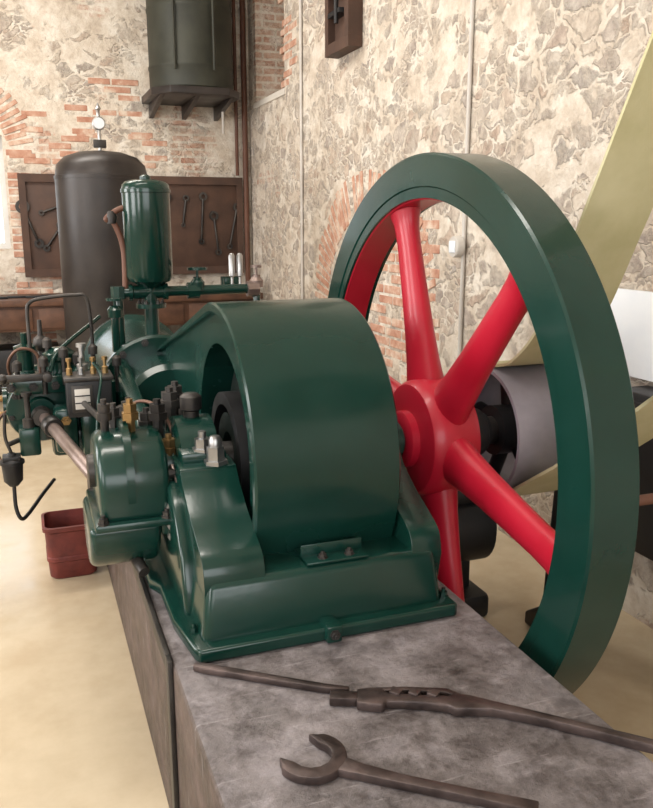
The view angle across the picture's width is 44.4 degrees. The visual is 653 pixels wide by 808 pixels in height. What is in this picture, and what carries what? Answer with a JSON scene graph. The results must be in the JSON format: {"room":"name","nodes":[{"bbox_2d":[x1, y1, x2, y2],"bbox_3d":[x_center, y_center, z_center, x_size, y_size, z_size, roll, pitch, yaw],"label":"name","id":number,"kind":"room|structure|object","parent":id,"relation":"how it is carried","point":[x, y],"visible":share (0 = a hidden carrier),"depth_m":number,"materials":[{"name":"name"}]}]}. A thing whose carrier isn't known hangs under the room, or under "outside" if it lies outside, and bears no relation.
{"room":"engine room","nodes":[
{"label":"engine room","id":0,"kind":"room"},
{"bbox_2d":[3,414,12,452],"bbox_3d":[-1.107,0.104,2.773,0.026,0.142,0.012,-5,14,-20],"label":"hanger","id":1,"kind":"object","parent":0,"point":[4,415],"depth_m":2.77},
{"bbox_2d":[2,453,20,462],"bbox_3d":[-1.100,0.187,2.794,0.060,0.017,0.060,-5,14,-20],"label":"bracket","id":2,"kind":"object","parent":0,"point":[17,457],"depth_m":2.77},
{"bbox_2d":[13,332,37,372],"bbox_3d":[-1.139,-0.165,3.028,0.090,0.210,0.090,-5,14,-20],"label":"dome","id":3,"kind":"object","parent":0,"point":[26,357],"depth_m":3.00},
{"bbox_2d":[19,424,41,455],"bbox_3d":[-1.056,0.126,2.852,0.070,0.100,0.100,-5,14,-20],"label":"pump block","id":4,"kind":"object","parent":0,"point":[29,438],"visible":0.87,"depth_m":2.81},
{"bbox_2d":[8,438,19,445],"bbox_3d":[-1.080,0.123,2.842,0.018,0.028,0.142,6,14,24],"label":"cup arm","id":5,"kind":"object","parent":4,"relation":"attached to","point":[15,441],"visible":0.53,"depth_m":2.80},
{"bbox_2d":[0,452,24,486],"bbox_3d":[-1.100,0.229,2.804,0.084,0.120,0.084,-5,14,-20],"label":"cup","id":6,"kind":"object","parent":5,"relation":"attached to","point":[12,471],"visible":0.89,"depth_m":2.78,"materials":[{"name":"black metal"}]},
{"bbox_2d":[12,478,55,520],"bbox_3d":[-1.087,0.311,3.012,0.034,0.141,0.385,0,13,1],"label":"drain pipe","id":7,"kind":"object","parent":6,"relation":"attached to","point":[53,480],"visible":1,"depth_m":2.88,"materials":[{"name":"black metal"}]},
{"bbox_2d":[21,391,34,427],"bbox_3d":[-1.050,0.020,2.809,0.040,0.125,0.040,-5,14,-20],"label":"plunger","id":8,"kind":"object","parent":4,"relation":"in","point":[28,422],"depth_m":2.80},
{"bbox_2d":[42,346,74,371],"bbox_3d":[-0.999,-0.150,2.998,0.140,0.135,0.140,-5,14,-20],"label":"dome","id":9,"kind":"object","parent":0,"point":[49,353],"depth_m":2.95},
{"bbox_2d":[53,403,79,452],"bbox_3d":[-0.943,0.085,2.897,0.080,0.160,0.120,-5,14,-20],"label":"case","id":10,"kind":"object","parent":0,"point":[59,410],"depth_m":2.85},
{"bbox_2d":[51,424,100,455],"bbox_3d":[-0.953,0.104,3.133,0.240,0.100,0.350,-5,14,-20],"label":"chest foot","id":11,"kind":"object","parent":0,"point":[55,451],"depth_m":2.96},
{"bbox_2d":[79,416,99,454],"bbox_3d":[-0.854,0.092,2.889,0.060,0.150,0.160,-5,14,-20],"label":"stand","id":12,"kind":"object","parent":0,"point":[87,424],"depth_m":2.81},
{"bbox_2d":[0,0,252,390],"bbox_3d":[-3.677,-2.258,6.837,6.130,4.400,0.400,-5,14,-20],"label":"wall","id":13,"kind":"structure","parent":0,"point":[50,49],"depth_m":7.11,"materials":[{"name":"stone"}]},
{"bbox_2d":[0,136,10,248],"bbox_3d":[-3.408,-1.842,6.968,1.160,0.970,0.040,-5,14,-20],"label":"window","id":14,"kind":"structure","parent":13,"relation":"in","point":[7,245],"depth_m":7.16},
{"bbox_2d":[0,88,35,157],"bbox_3d":[-3.362,-2.519,6.686,1.695,0.868,0.030,-5,14,-20],"label":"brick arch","id":15,"kind":"structure","parent":13,"relation":"in","point":[7,96],"depth_m":6.94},
{"bbox_2d":[7,172,61,342],"bbox_3d":[-2.607,-1.124,7.290,0.410,1.888,0.028,-5,14,-20],"label":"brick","id":16,"kind":"object","parent":13,"relation":"attached to","point":[9,175],"depth_m":7.18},
{"bbox_2d":[6,104,94,163],"bbox_3d":[-2.440,-2.353,7.078,0.761,0.578,0.026,-5,14,-20],"label":"brick patch","id":17,"kind":"object","parent":13,"relation":"attached to","point":[66,106],"visible":0.84,"depth_m":7.09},
{"bbox_2d":[77,77,149,139],"bbox_3d":[-1.930,-2.655,7.205,0.651,0.512,0.026,-5,14,-20],"label":"brick patch","id":18,"kind":"object","parent":13,"relation":"attached to","point":[90,80],"visible":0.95,"depth_m":7.19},
{"bbox_2d":[15,173,243,276],"bbox_3d":[-1.782,-1.657,7.443,2.058,0.900,0.062,-5,14,-20],"label":"board","id":19,"kind":"object","parent":13,"relation":"attached to","point":[206,212],"visible":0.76,"depth_m":7.58,"materials":[{"name":"brown wood"}]},
{"bbox_2d":[131,132,167,168],"bbox_3d":[-1.637,-2.339,7.390,0.335,0.314,0.025,-5,14,-20],"label":"brick patch","id":20,"kind":"object","parent":13,"relation":"attached to","point":[133,134],"visible":0.88,"depth_m":7.39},
{"bbox_2d":[141,0,238,133],"bbox_3d":[-1.183,-3.237,6.904,0.760,1.680,0.802,-5,14,-20],"label":"tank","id":21,"kind":"object","parent":13,"relation":"attached to","point":[190,41],"visible":1,"depth_m":6.66,"materials":[{"name":"metal"}]},
{"bbox_2d":[141,85,238,107],"bbox_3d":[-1.188,-2.704,7.039,0.760,0.060,0.770,-5,14,-20],"label":"shelf","id":22,"kind":"object","parent":21,"relation":"attached to","point":[212,96],"depth_m":6.83,"materials":[{"name":"grey paint"}]},
{"bbox_2d":[232,0,238,175],"bbox_3d":[-0.854,-3.385,7.402,0.032,2.450,0.032,-5,14,-20],"label":"pipe","id":23,"kind":"object","parent":13,"relation":"attached to","point":[233,1],"visible":1,"depth_m":7.47,"materials":[{"name":"metal"}]},
{"bbox_2d":[239,0,250,282],"bbox_3d":[-0.775,-2.438,7.635,0.052,4.400,0.052,-5,14,-20],"label":"pipe","id":24,"kind":"object","parent":13,"relation":"attached to","point":[241,2],"visible":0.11,"depth_m":7.59,"materials":[{"name":"metal"}]},
{"bbox_2d":[208,435,221,447],"bbox_3d":[-0.289,0.096,2.072,0.036,0.032,0.036,-5,14,-20],"label":"cap","id":25,"kind":"object","parent":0,"point":[214,441],"depth_m":2.06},
{"bbox_2d":[0,391,652,807],"bbox_3d":[-1.465,1.081,2.254,6.630,0.100,11.700,-5,14,-20],"label":"floor","id":26,"kind":"structure","parent":0,"point":[75,732],"depth_m":2.77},
{"bbox_2d":[41,508,96,578],"bbox_3d":[-1.127,0.616,3.537,0.234,0.242,0.234,-5,14,-20],"label":"bucket","id":27,"kind":"object","parent":26,"relation":"on","point":[64,530],"visible":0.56,"depth_m":3.45,"materials":[{"name":"paint"}]},
{"bbox_2d":[54,103,146,351],"bbox_3d":[-1.469,-0.834,5.378,0.598,2.258,0.598,-5,14,-20],"label":"tank","id":28,"kind":"object","parent":26,"relation":"on","point":[88,184],"visible":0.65,"depth_m":5.06,"materials":[{"name":"metal"}]},
{"bbox_2d":[0,292,262,374],"bbox_3d":[-2.529,-0.506,7.010,3.930,0.905,0.650,-5,14,-20],"label":"workbench","id":29,"kind":"object","parent":26,"relation":"on","point":[178,310],"visible":0.12,"depth_m":6.77,"materials":[{"name":"brown wood"}]},
{"bbox_2d":[220,276,241,283],"bbox_3d":[-0.855,-1.079,7.254,0.160,0.144,0.340,-5,14,-20],"label":"bench vise","id":30,"kind":"object","parent":29,"relation":"on","point":[224,279],"visible":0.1,"depth_m":7.21,"materials":[{"name":"green paint"}]},
{"bbox_2d":[253,295,259,300],"bbox_3d":[-0.305,-0.180,3.563,0.032,0.665,0.032,-5,14,-20],"label":"pipe","id":31,"kind":"object","parent":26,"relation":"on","point":[255,298],"visible":0.12,"depth_m":3.49,"materials":[{"name":"metal"}]},
{"bbox_2d":[124,284,247,297],"bbox_3d":[-0.578,-0.480,3.380,0.610,0.042,0.042,-5,14,-22],"label":"pipe","id":32,"kind":"object","parent":31,"relation":"attached to","point":[223,288],"visible":0.5,"depth_m":3.40,"materials":[{"name":"metal"}]},
{"bbox_2d":[103,205,127,288],"bbox_3d":[-0.840,-0.633,3.234,0.106,0.333,0.024,-5,14,-20],"label":"pipe","id":33,"kind":"object","parent":32,"relation":"attached to","point":[118,209],"visible":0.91,"depth_m":3.23,"materials":[{"name":"metal"}]},
{"bbox_2d":[128,283,168,300],"bbox_3d":[-0.739,-0.464,3.311,0.160,0.068,0.068,-5,14,-20],"label":"pipe tee","id":34,"kind":"object","parent":32,"relation":"attached to","point":[135,291],"visible":0.91,"depth_m":3.29,"materials":[{"name":"green paint"}]},
{"bbox_2d":[186,282,200,298],"bbox_3d":[-0.564,-0.481,3.385,0.050,0.068,0.068,-5,14,-20],"label":"pipe union","id":35,"kind":"object","parent":32,"relation":"attached to","point":[194,291],"visible":0.88,"depth_m":3.36,"materials":[{"name":"green paint"}]},
{"bbox_2d":[191,270,204,288],"bbox_3d":[-0.546,-0.529,3.382,0.060,0.085,0.060,-5,14,-20],"label":"valve","id":36,"kind":"object","parent":35,"relation":"attached to","point":[197,281],"visible":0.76,"depth_m":3.37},
{"bbox_2d":[228,253,234,283],"bbox_3d":[-0.407,-0.584,3.444,0.028,0.132,0.028,-5,14,-20],"label":"cup","id":37,"kind":"object","parent":32,"relation":"on","point":[231,257],"visible":1,"depth_m":3.43,"materials":[{"name":"metal"}]},
{"bbox_2d":[236,253,242,283],"bbox_3d":[-0.375,-0.586,3.456,0.028,0.132,0.028,-5,14,-20],"label":"cup","id":38,"kind":"object","parent":32,"relation":"on","point":[239,257],"visible":1,"depth_m":3.44,"materials":[{"name":"metal"}]},
{"bbox_2d":[245,281,259,296],"bbox_3d":[-0.321,-0.501,3.474,0.050,0.068,0.068,-5,14,-20],"label":"pipe union","id":39,"kind":"object","parent":32,"relation":"attached to","point":[253,288],"visible":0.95,"depth_m":3.45,"materials":[{"name":"brown metal"}]},
{"bbox_2d":[87,480,652,807],"bbox_3d":[-0.341,0.607,2.917,0.789,0.534,3.880,-5,14,-20],"label":"concrete plinth","id":40,"kind":"object","parent":26,"relation":"on","point":[218,741],"visible":0.51,"depth_m":1.62,"materials":[{"name":"concrete"}]},
{"bbox_2d":[193,662,349,693],"bbox_3d":[-0.123,0.595,1.732,0.356,0.016,0.024,4,13,16],"label":"bar","id":41,"kind":"object","parent":40,"relation":"on","point":[204,668],"visible":0.88,"depth_m":1.73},
{"bbox_2d":[144,553,456,662],"bbox_3d":[-0.466,0.273,3.123,0.711,0.033,2.678,-5,14,-20],"label":"flange","id":42,"kind":"object","parent":40,"relation":"on","point":[158,578],"visible":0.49,"depth_m":1.93,"materials":[{"name":"green paint"}]},
{"bbox_2d":[83,496,160,565],"bbox_3d":[-0.564,0.353,2.197,0.180,0.144,0.289,-5,14,-20],"label":"housing","id":43,"kind":"object","parent":42,"relation":"on","point":[103,549],"visible":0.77,"depth_m":2.07,"materials":[{"name":"green paint"}]},
{"bbox_2d":[86,489,169,533],"bbox_3d":[-0.540,0.279,2.193,0.207,0.022,0.325,-5,14,-20],"label":"flange","id":44,"kind":"object","parent":43,"relation":"on","point":[116,526],"visible":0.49,"depth_m":2.05,"materials":[{"name":"green paint"}]},
{"bbox_2d":[90,398,169,521],"bbox_3d":[-0.542,0.127,2.174,0.180,0.300,0.315,-5,14,-20],"label":"housing","id":45,"kind":"object","parent":44,"relation":"on","point":[110,490],"depth_m":2.06,"materials":[{"name":"green paint"}]},
{"bbox_2d":[39,413,87,479],"bbox_3d":[-0.825,0.128,2.547,0.042,0.072,0.752,-7,15,-29],"label":"rod","id":46,"kind":"object","parent":45,"relation":"attached to","point":[61,437],"visible":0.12,"depth_m":2.49,"materials":[{"name":"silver metal"}]},
{"bbox_2d":[41,415,63,436],"bbox_3d":[-0.937,0.076,2.734,0.068,0.070,0.062,-7,15,-29],"label":"collar","id":47,"kind":"object","parent":46,"relation":"attached to","point":[47,420],"visible":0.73,"depth_m":2.71,"materials":[{"name":"metal"}]},
{"bbox_2d":[116,418,136,503],"bbox_3d":[-0.547,0.189,2.173,0.020,0.300,0.300,-5,14,-20],"label":"band","id":48,"kind":"object","parent":45,"relation":"attached to","point":[121,425],"visible":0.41,"depth_m":2.04,"materials":[{"name":"green paint"}]},
{"bbox_2d":[162,431,174,468],"bbox_3d":[-0.447,0.160,2.227,0.040,0.188,0.180,-5,14,-20],"label":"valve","id":49,"kind":"object","parent":45,"relation":"attached to","point":[169,460],"depth_m":2.15,"materials":[{"name":"gold metal"}]},
{"bbox_2d":[130,557,149,576],"bbox_3d":[-0.492,0.426,2.111,0.032,0.048,0.062,-9,16,-36],"label":"plug","id":50,"kind":"object","parent":43,"relation":"attached to","point":[138,563],"visible":0.94,"depth_m":2.10,"materials":[{"name":"metal"}]},
{"bbox_2d":[156,298,400,555],"bbox_3d":[-0.252,-0.015,2.635,0.382,0.710,1.502,-5,14,-20],"label":"guard","id":51,"kind":"object","parent":42,"relation":"on","point":[312,375],"visible":0.74,"depth_m":2.00,"materials":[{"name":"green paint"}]},
{"bbox_2d":[191,535,439,641],"bbox_3d":[-0.219,0.333,2.513,0.618,0.146,1.292,-5,14,-20],"label":"bed","id":52,"kind":"object","parent":42,"relation":"on","point":[291,593],"visible":0.48,"depth_m":1.93,"materials":[{"name":"metal"}]},
{"bbox_2d":[159,477,192,614],"bbox_3d":[-0.440,0.318,2.228,0.040,0.280,0.643,-5,14,-20],"label":"cheek web","id":53,"kind":"object","parent":52,"relation":"on","point":[175,553],"visible":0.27,"depth_m":2.02,"materials":[{"name":"green paint"}]},
{"bbox_2d":[166,413,264,598],"bbox_3d":[-0.424,0.189,2.390,0.146,0.380,1.213,-5,14,-20],"label":"bearing cheek","id":54,"kind":"object","parent":52,"relation":"on","point":[224,545],"depth_m":1.96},
{"bbox_2d":[161,386,179,430],"bbox_3d":[-0.447,0.029,2.287,0.052,0.158,0.060,-5,14,-20],"label":"cap","id":55,"kind":"object","parent":54,"relation":"on","point":[169,396],"visible":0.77,"depth_m":2.26,"materials":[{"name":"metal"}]},
{"bbox_2d":[179,392,201,417],"bbox_3d":[-0.376,0.002,2.218,0.060,0.070,0.060,-5,14,-20],"label":"cap oiler","id":56,"kind":"object","parent":54,"relation":"on","point":[190,402],"visible":1,"depth_m":2.19,"materials":[{"name":"metal"}]},
{"bbox_2d":[163,381,225,463],"bbox_3d":[-0.381,0.042,2.239,0.120,0.163,0.355,-5,14,-20],"label":"flange","id":57,"kind":"object","parent":54,"relation":"on","point":[187,455],"depth_m":2.09,"materials":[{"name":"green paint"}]},
{"bbox_2d":[192,436,208,452],"bbox_3d":[-0.327,0.106,2.107,0.049,0.034,0.057,-5,14,-20],"label":"nut","id":58,"kind":"object","parent":57,"relation":"on","point":[200,444],"visible":0.73,"depth_m":2.09,"materials":[{"name":"metal"}]},
{"bbox_2d":[204,445,227,466],"bbox_3d":[-0.289,0.132,2.080,0.056,0.047,0.065,-5,14,-20],"label":"nut","id":59,"kind":"object","parent":54,"relation":"on","point":[215,456],"visible":0.93,"depth_m":2.06,"materials":[{"name":"metal"}]},
{"bbox_2d":[86,398,498,486],"bbox_3d":[0.092,0.050,2.408,1.570,0.233,0.090,-5,14,-20],"label":"crankshaft","id":60,"kind":"object","parent":54,"relation":"on","point":[228,447],"depth_m":2.16,"materials":[{"name":"metal"}]},
{"bbox_2d":[328,152,639,693],"bbox_3d":[0.319,0.101,2.507,0.205,1.696,1.696,-5,14,-20],"label":"flywheel","id":61,"kind":"object","parent":60,"relation":"on","point":[587,561],"visible":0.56,"depth_m":1.93,"materials":[{"name":"green paint"}]},
{"bbox_2d":[474,364,556,487],"bbox_3d":[0.578,0.080,2.601,0.303,0.418,0.418,-5,14,-20],"label":"pulley","id":62,"kind":"object","parent":60,"relation":"attached to","point":[518,398],"visible":0.64,"depth_m":2.46,"materials":[{"name":"grey paint"}]},
{"bbox_2d":[495,31,652,495],"bbox_3d":[0.828,-0.710,1.851,0.211,2.313,1.661,-5,14,-20],"label":"belt","id":63,"kind":"object","parent":62,"relation":"on","point":[618,207],"visible":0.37,"depth_m":2.06,"materials":[{"name":"fabric"}]},
{"bbox_2d":[211,391,249,511],"bbox_3d":[-0.268,0.147,2.303,0.050,0.370,0.370,-5,14,-20],"label":"ring","id":64,"kind":"object","parent":52,"relation":"on","point":[230,402],"visible":0.38,"depth_m":2.16,"materials":[{"name":"black metal"}]},
{"bbox_2d":[219,412,237,471],"bbox_3d":[-0.263,0.147,2.305,0.040,0.250,0.250,-5,14,-20],"label":"ring","id":65,"kind":"object","parent":64,"relation":"attached to","point":[226,432],"visible":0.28,"depth_m":2.28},
{"bbox_2d":[295,547,368,565],"bbox_3d":[0.011,0.369,1.997,0.162,0.007,0.110,-5,14,-20],"label":"flap","id":66,"kind":"object","parent":52,"relation":"on","point":[333,556],"visible":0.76,"depth_m":1.96,"materials":[{"name":"green paint"}]},
{"bbox_2d":[392,453,440,577],"bbox_3d":[0.043,0.193,2.570,0.083,0.294,1.213,-5,14,-20],"label":"bearing cheek","id":67,"kind":"object","parent":52,"relation":"on","point":[415,526],"visible":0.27,"depth_m":2.06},
{"bbox_2d":[319,615,341,642],"bbox_3d":[0.010,0.537,1.909,0.040,0.043,0.060,-5,14,-20],"label":"bolt lug","id":68,"kind":"object","parent":42,"relation":"attached to","point":[330,623],"depth_m":1.89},
{"bbox_3d":[-0.710,0.079,3.628,0.579,0.150,1.295,-5,14,-20],"label":"bed","id":69,"kind":"object","parent":42,"relation":"on","visible":0},
{"bbox_2d":[113,359,146,425],"bbox_3d":[-0.696,0.028,2.881,0.060,0.278,0.740,-5,14,-20],"label":"fork","id":70,"kind":"object","parent":69,"relation":"on","point":[127,384],"visible":0.15,"depth_m":2.92,"materials":[{"name":"green paint"}]},
{"bbox_2d":[112,355,120,391],"bbox_3d":[-0.787,-0.115,3.010,0.034,0.140,0.034,-5,14,-20],"label":"cup","id":71,"kind":"object","parent":70,"relation":"on","point":[116,360],"visible":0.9,"depth_m":3.00,"materials":[{"name":"metal"}]},
{"bbox_2d":[130,354,172,425],"bbox_3d":[-0.646,-0.018,3.174,0.400,0.400,0.360,-5,14,-20],"label":"guide","id":72,"kind":"object","parent":69,"relation":"on","point":[152,373],"visible":0.15,"depth_m":2.98,"materials":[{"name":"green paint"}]},
{"bbox_2d":[279,734,538,807],"bbox_3d":[0.132,0.669,1.396,0.453,0.018,0.130,6,14,26],"label":"open-ended spanner","id":73,"kind":"object","parent":40,"relation":"on","point":[339,765],"visible":1,"depth_m":1.41,"materials":[{"name":"metal"}]},
{"bbox_2d":[329,686,652,753],"bbox_3d":[0.333,0.617,1.609,0.661,0.026,0.103,3,13,14],"label":"wrench","id":74,"kind":"object","parent":40,"relation":"on","point":[376,699],"visible":1,"depth_m":1.62,"materials":[{"name":"metal"}]},
{"bbox_2d":[458,491,496,616],"bbox_3d":[0.466,0.515,3.128,0.350,0.620,0.522,-5,14,-20],"label":"pump","id":75,"kind":"object","parent":26,"relation":"on","point":[477,530],"visible":0.11,"depth_m":3.06,"materials":[{"name":"black metal"}]},
{"bbox_2d":[525,490,557,626],"bbox_3d":[0.872,0.408,2.853,0.130,0.950,0.320,-5,14,-20],"label":"pedestal","id":76,"kind":"object","parent":26,"relation":"on","point":[530,614],"visible":0.08,"depth_m":2.91,"materials":[{"name":"black metal"}]},
{"bbox_2d":[300,537,360,556],"bbox_3d":[0.012,0.356,1.992,0.162,0.030,0.006,-5,14,-20],"label":"guard flap lip","id":77,"kind":"object","parent":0,"point":[336,545],"depth_m":1.99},
{"bbox_2d":[247,0,652,628],"bbox_3d":[1.359,-1.346,2.789,0.400,4.400,11.700,-5,14,-20],"label":"wall","id":78,"kind":"structure","parent":0,"point":[552,80],"depth_m":4.18,"materials":[{"name":"stone"}]},
{"bbox_2d":[252,0,284,102],"bbox_3d":[-0.311,-3.243,6.975,0.418,1.140,0.940,-5,14,-20],"label":"niche brick","id":79,"kind":"object","parent":78,"relation":"attached to","point":[268,15],"visible":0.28,"depth_m":7.32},
{"bbox_2d":[253,88,285,108],"bbox_3d":[-0.341,-2.687,7.078,0.370,0.050,0.960,-5,14,-20],"label":"sill","id":80,"kind":"structure","parent":78,"relation":"attached to","point":[281,92],"depth_m":6.96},
{"bbox_2d":[278,0,297,88],"bbox_3d":[-0.307,-3.392,6.331,0.027,1.634,0.494,-5,14,-20],"label":"brick patch","id":81,"kind":"object","parent":78,"relation":"attached to","point":[287,20],"visible":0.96,"depth_m":6.43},
{"bbox_2d":[299,0,303,298],"bbox_3d":[-0.196,-2.127,6.253,0.024,4.400,0.024,-5,14,-20],"label":"conduit pipe","id":82,"kind":"object","parent":78,"relation":"attached to","point":[300,1],"visible":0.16,"depth_m":6.27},
{"bbox_2d":[325,0,362,58],"bbox_3d":[0.093,-2.776,5.155,0.134,0.950,0.420,-5,14,-20],"label":"shutter","id":83,"kind":"object","parent":78,"relation":"attached to","point":[343,18],"visible":1,"depth_m":5.14,"materials":[{"name":"brown wood"}]},
{"bbox_2d":[315,169,439,340],"bbox_3d":[0.274,-1.030,5.267,0.030,0.986,2.039,-5,14,-20],"label":"brick arch","id":84,"kind":"object","parent":78,"relation":"attached to","point":[343,225],"visible":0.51,"depth_m":5.62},
{"bbox_2d":[370,220,439,382],"bbox_3d":[0.442,-0.465,4.936,0.027,1.436,1.041,-5,14,-20],"label":"brick patch","id":85,"kind":"object","parent":78,"relation":"attached to","point":[427,224],"visible":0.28,"depth_m":4.93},
{"bbox_2d":[457,0,474,357],"bbox_3d":[0.701,-1.599,3.914,0.022,4.400,0.022,-5,14,-20],"label":"conduit pipe","id":86,"kind":"object","parent":78,"relation":"attached to","point":[472,2],"visible":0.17,"depth_m":3.97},
{"bbox_2d":[448,236,464,257],"bbox_3d":[0.661,-0.806,4.099,0.045,0.110,0.110,-5,14,-20],"label":"junction box","id":87,"kind":"object","parent":86,"relation":"attached to","point":[456,245],"visible":1,"depth_m":4.07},
{"bbox_2d":[610,288,652,381],"bbox_3d":[1.243,-0.206,2.734,0.028,0.320,1.110,-5,14,-20],"label":"display board","id":88,"kind":"object","parent":78,"relation":"attached to","point":[632,310],"visible":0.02,"depth_m":2.95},
{"bbox_2d":[632,385,652,560],"bbox_3d":[1.081,0.308,2.591,0.508,0.580,0.750,-5,14,-20],"label":"machine","id":89,"kind":"object","parent":78,"relation":"attached to","point":[644,541],"visible":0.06,"depth_m":2.80,"materials":[{"name":"black metal"}]},
{"bbox_3d":[-0.819,-0.048,3.670,0.340,0.120,0.700,-5,14,-20],"label":"saddle","id":90,"kind":"object","parent":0,"visible":0},
{"bbox_2d":[84,314,172,374],"bbox_3d":[-0.830,-0.126,3.653,0.490,0.490,0.870,-5,14,-20],"label":"cylinder","id":91,"kind":"object","parent":90,"relation":"on","point":[134,323],"visible":0.2,"depth_m":3.53,"materials":[{"name":"green paint"}]},
{"bbox_2d":[2,364,117,440],"bbox_3d":[-1.032,-0.013,3.104,0.410,0.240,0.360,-5,14,-20],"label":"chest bracket","id":92,"kind":"object","parent":91,"relation":"attached to","point":[114,393],"depth_m":2.92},
{"bbox_2d":[12,371,64,394],"bbox_3d":[-1.052,-0.081,2.938,0.190,0.065,0.140,-5,14,-20],"label":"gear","id":93,"kind":"object","parent":92,"relation":"attached to","point":[20,387],"visible":0.3,"depth_m":2.88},
{"bbox_2d":[12,360,21,398],"bbox_3d":[-1.115,-0.088,2.891,0.034,0.140,0.034,-5,14,-20],"label":"cup","id":94,"kind":"object","parent":93,"relation":"on","point":[16,365],"visible":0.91,"depth_m":2.87,"materials":[{"name":"metal"}]},
{"bbox_2d":[6,347,40,374],"bbox_3d":[-1.098,-0.124,2.902,0.125,0.170,0.047,2,13,8],"label":"loop","id":95,"kind":"object","parent":93,"relation":"attached to","point":[16,350],"visible":0.67,"depth_m":2.88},
{"bbox_2d":[6,373,43,382],"bbox_3d":[-1.062,-0.093,2.833,0.160,0.025,0.020,-5,14,-20],"label":"lever arm","id":96,"kind":"object","parent":93,"relation":"attached to","point":[38,376],"visible":0.87,"depth_m":2.82},
{"bbox_2d":[48,315,100,372],"bbox_3d":[-0.940,-0.228,2.983,0.023,0.182,0.292,6,14,24],"label":"rod","id":97,"kind":"object","parent":96,"relation":"attached to","point":[55,355],"visible":0.91,"depth_m":2.95,"materials":[{"name":"green paint"}]},
{"bbox_2d":[31,406,51,426],"bbox_3d":[-1.021,0.041,2.868,0.070,0.070,0.100,-5,14,-20],"label":"collar","id":98,"kind":"object","parent":93,"relation":"attached to","point":[35,414],"visible":0.68,"depth_m":2.82,"materials":[{"name":"metal"}]},
{"bbox_2d":[38,356,48,394],"bbox_3d":[-1.013,-0.104,2.872,0.034,0.140,0.034,-5,14,-20],"label":"cup","id":99,"kind":"object","parent":93,"relation":"on","point":[42,360],"visible":0.94,"depth_m":2.86,"materials":[{"name":"metal"}]},
{"bbox_2d":[58,346,67,384],"bbox_3d":[-0.948,-0.139,2.889,0.034,0.140,0.034,-5,14,-20],"label":"cup","id":100,"kind":"object","parent":93,"relation":"on","point":[62,351],"visible":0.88,"depth_m":2.87,"materials":[{"name":"metal"}]},
{"bbox_2d":[33,320,44,370],"bbox_3d":[-1.104,-0.216,3.096,0.060,0.220,0.060,-5,14,-20],"label":"column","id":101,"kind":"structure","parent":92,"relation":"on","point":[37,340],"depth_m":3.07,"materials":[{"name":"metal"}]},
{"bbox_2d":[25,293,94,347],"bbox_3d":[-0.998,-0.280,3.002,0.239,0.268,0.014,-5,14,-20],"label":"loop","id":102,"kind":"object","parent":92,"relation":"attached to","point":[84,295],"visible":0.88,"depth_m":2.97,"materials":[{"name":"metal"}]},
{"bbox_2d":[65,380,112,417],"bbox_3d":[-0.833,-0.030,2.804,0.150,0.125,0.120,-5,14,-20],"label":"lubricator box","id":103,"kind":"object","parent":92,"relation":"attached to","point":[106,391],"visible":0.52,"depth_m":2.75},
{"bbox_2d":[76,343,87,369],"bbox_3d":[-0.874,-0.169,2.855,0.040,0.095,0.040,-5,14,-20],"label":"plunger","id":104,"kind":"object","parent":103,"relation":"on","point":[80,346],"visible":0.79,"depth_m":2.84,"materials":[{"name":"metal"}]},
{"bbox_2d":[71,385,93,412],"bbox_3d":[-0.835,-0.017,2.738,0.070,0.094,0.005,-5,14,-20],"label":"glass frame","id":105,"kind":"object","parent":103,"relation":"attached to","point":[90,387],"depth_m":2.73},
{"bbox_2d":[74,389,90,409],"bbox_3d":[-0.833,-0.016,2.734,0.050,0.070,0.005,-5,14,-20],"label":"glass","id":106,"kind":"object","parent":105,"relation":"in","point":[78,392],"depth_m":2.73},
{"bbox_2d":[62,369,113,382],"bbox_3d":[-0.833,-0.098,2.789,0.164,0.015,0.136,-5,14,-20],"label":"lid","id":107,"kind":"object","parent":103,"relation":"on","point":[87,376],"depth_m":2.74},
{"bbox_2d":[82,401,109,427],"bbox_3d":[-0.751,0.031,2.592,0.020,0.020,0.655,-7,14,-27],"label":"rod","id":108,"kind":"object","parent":103,"relation":"attached to","point":[85,404],"visible":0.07,"depth_m":2.63,"materials":[{"name":"metal"}]},
{"bbox_2d":[92,362,101,429],"bbox_3d":[-0.764,0.022,2.700,0.040,0.299,0.265,-5,14,-20],"label":"pipe","id":109,"kind":"object","parent":103,"relation":"attached to","point":[93,363],"visible":0.52,"depth_m":2.72,"materials":[{"name":"metal"}]},
{"bbox_2d":[111,318,120,351],"bbox_3d":[-0.839,-0.278,3.189,0.032,0.146,0.060,-5,14,-20],"label":"pipe","id":110,"kind":"object","parent":91,"relation":"on","point":[115,322],"visible":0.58,"depth_m":3.18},
{"bbox_2d":[107,301,122,317],"bbox_3d":[-0.834,-0.377,3.152,0.060,0.070,0.060,-5,14,-20],"label":"valve","id":111,"kind":"object","parent":110,"relation":"on","point":[114,311],"depth_m":3.13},
{"bbox_2d":[116,301,125,345],"bbox_3d":[-0.851,-0.333,3.298,0.036,0.240,0.036,-5,14,-20],"label":"riser","id":112,"kind":"object","parent":91,"relation":"on","point":[120,303],"visible":0.34,"depth_m":3.29,"materials":[{"name":"green paint"}]},
{"bbox_2d":[110,286,125,298],"bbox_3d":[-0.851,-0.455,3.270,0.055,0.050,0.055,0,13,2],"label":"riser elbow","id":113,"kind":"object","parent":112,"relation":"attached to","point":[116,291],"visible":0.69,"depth_m":3.25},
{"bbox_2d":[120,174,172,334],"bbox_3d":[-0.729,-0.594,3.286,0.198,0.674,0.198,-5,14,-20],"label":"vessel","id":114,"kind":"object","parent":91,"relation":"on","point":[145,200],"visible":0.84,"depth_m":3.19,"materials":[{"name":"green paint"}]},
{"bbox_2d":[136,302,165,308],"bbox_3d":[-0.729,-0.410,3.327,0.124,0.018,0.124,-5,14,-20],"label":"flange","id":115,"kind":"object","parent":114,"relation":"attached to","point":[162,305],"visible":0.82,"depth_m":3.27,"materials":[{"name":"green paint"}]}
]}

